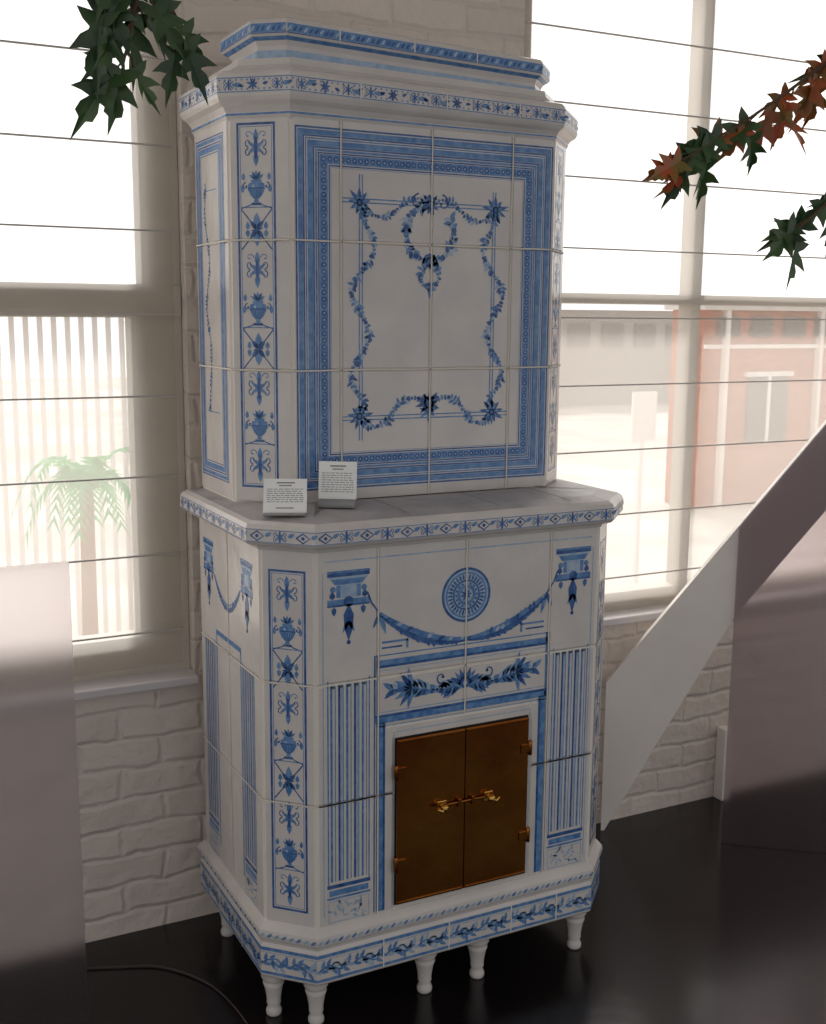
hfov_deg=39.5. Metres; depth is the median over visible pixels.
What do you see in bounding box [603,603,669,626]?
window sill
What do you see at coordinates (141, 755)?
wall
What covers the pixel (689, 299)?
window
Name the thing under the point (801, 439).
roman shade
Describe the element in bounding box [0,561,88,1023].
frosted panel
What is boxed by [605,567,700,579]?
roman shade
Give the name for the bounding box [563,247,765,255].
roman shade
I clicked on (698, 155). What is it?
leafy branch
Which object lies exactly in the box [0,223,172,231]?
wire
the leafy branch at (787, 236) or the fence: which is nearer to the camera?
the leafy branch at (787, 236)
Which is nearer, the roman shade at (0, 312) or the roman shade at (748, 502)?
the roman shade at (0, 312)
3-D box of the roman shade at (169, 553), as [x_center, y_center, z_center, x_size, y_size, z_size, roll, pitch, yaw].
[-0.710,0.110,2.846,0.275,0.005,0.023,-4,11,-27]
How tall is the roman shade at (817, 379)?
0.005 m
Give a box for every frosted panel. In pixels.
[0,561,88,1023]
[721,425,825,853]
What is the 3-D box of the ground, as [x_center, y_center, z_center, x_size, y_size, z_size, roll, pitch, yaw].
[-3.119,-2.981,40.785,90.000,0.100,69.100,-4,11,-27]
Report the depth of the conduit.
3.82 m
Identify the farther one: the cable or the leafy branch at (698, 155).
the cable
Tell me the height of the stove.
2.205 m
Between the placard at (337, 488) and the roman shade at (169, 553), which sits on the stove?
the placard at (337, 488)
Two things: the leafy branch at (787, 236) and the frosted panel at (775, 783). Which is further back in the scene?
the frosted panel at (775, 783)
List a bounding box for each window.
[0,0,189,681]
[524,0,825,611]
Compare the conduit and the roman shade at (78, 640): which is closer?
the roman shade at (78, 640)
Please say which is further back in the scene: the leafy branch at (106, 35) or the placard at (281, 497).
the placard at (281, 497)
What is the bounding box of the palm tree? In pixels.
[8,447,130,635]
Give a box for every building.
[559,310,672,406]
[664,305,825,508]
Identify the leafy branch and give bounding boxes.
[68,0,216,140]
[641,49,825,210]
[757,192,825,289]
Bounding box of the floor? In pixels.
[85,796,825,1023]
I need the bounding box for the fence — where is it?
[0,317,133,635]
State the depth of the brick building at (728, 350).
24.02 m
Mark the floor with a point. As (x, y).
(682, 925)
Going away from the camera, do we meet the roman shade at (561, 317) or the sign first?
the roman shade at (561, 317)
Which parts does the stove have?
leg, leg, leg, cornice, leg, firebox door, handle, firebox frame, leg, handle, firebox door, leg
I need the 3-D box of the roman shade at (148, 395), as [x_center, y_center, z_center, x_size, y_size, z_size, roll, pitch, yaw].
[-0.770,-0.273,2.748,0.412,0.005,0.023,-4,11,-27]
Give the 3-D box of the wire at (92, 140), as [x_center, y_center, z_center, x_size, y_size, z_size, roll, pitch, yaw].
[-0.751,-0.856,2.656,0.384,0.005,0.023,-4,11,-27]
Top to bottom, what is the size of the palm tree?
3.114 m
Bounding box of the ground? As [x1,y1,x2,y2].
[0,377,753,636]
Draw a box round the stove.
[179,17,623,1023]
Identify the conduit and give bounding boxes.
[713,725,727,800]
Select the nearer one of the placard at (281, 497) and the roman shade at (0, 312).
the placard at (281, 497)
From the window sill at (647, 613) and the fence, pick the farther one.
the fence
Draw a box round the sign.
[630,391,657,583]
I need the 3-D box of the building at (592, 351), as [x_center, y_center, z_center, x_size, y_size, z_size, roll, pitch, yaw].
[5.506,-7.182,53.061,31.000,4.200,6.150,-4,11,-27]
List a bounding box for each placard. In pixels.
[263,479,306,515]
[317,461,356,507]
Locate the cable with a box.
[86,965,247,1023]
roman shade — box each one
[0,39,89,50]
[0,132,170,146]
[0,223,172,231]
[0,312,174,314]
[0,395,176,400]
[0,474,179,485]
[69,552,181,562]
[72,627,183,641]
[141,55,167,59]
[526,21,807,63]
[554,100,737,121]
[557,439,808,454]
[559,379,825,386]
[561,317,825,319]
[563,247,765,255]
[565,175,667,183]
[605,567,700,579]
[619,502,755,514]
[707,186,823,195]
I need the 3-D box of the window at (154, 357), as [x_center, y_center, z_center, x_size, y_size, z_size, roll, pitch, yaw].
[-1.567,-0.543,2.362,2.200,2.078,0.090,-4,11,-27]
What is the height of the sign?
3.000 m
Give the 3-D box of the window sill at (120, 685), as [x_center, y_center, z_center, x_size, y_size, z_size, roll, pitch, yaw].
[-1.554,0.497,2.474,2.220,0.023,0.095,-4,11,-27]
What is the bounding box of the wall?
[75,0,733,942]

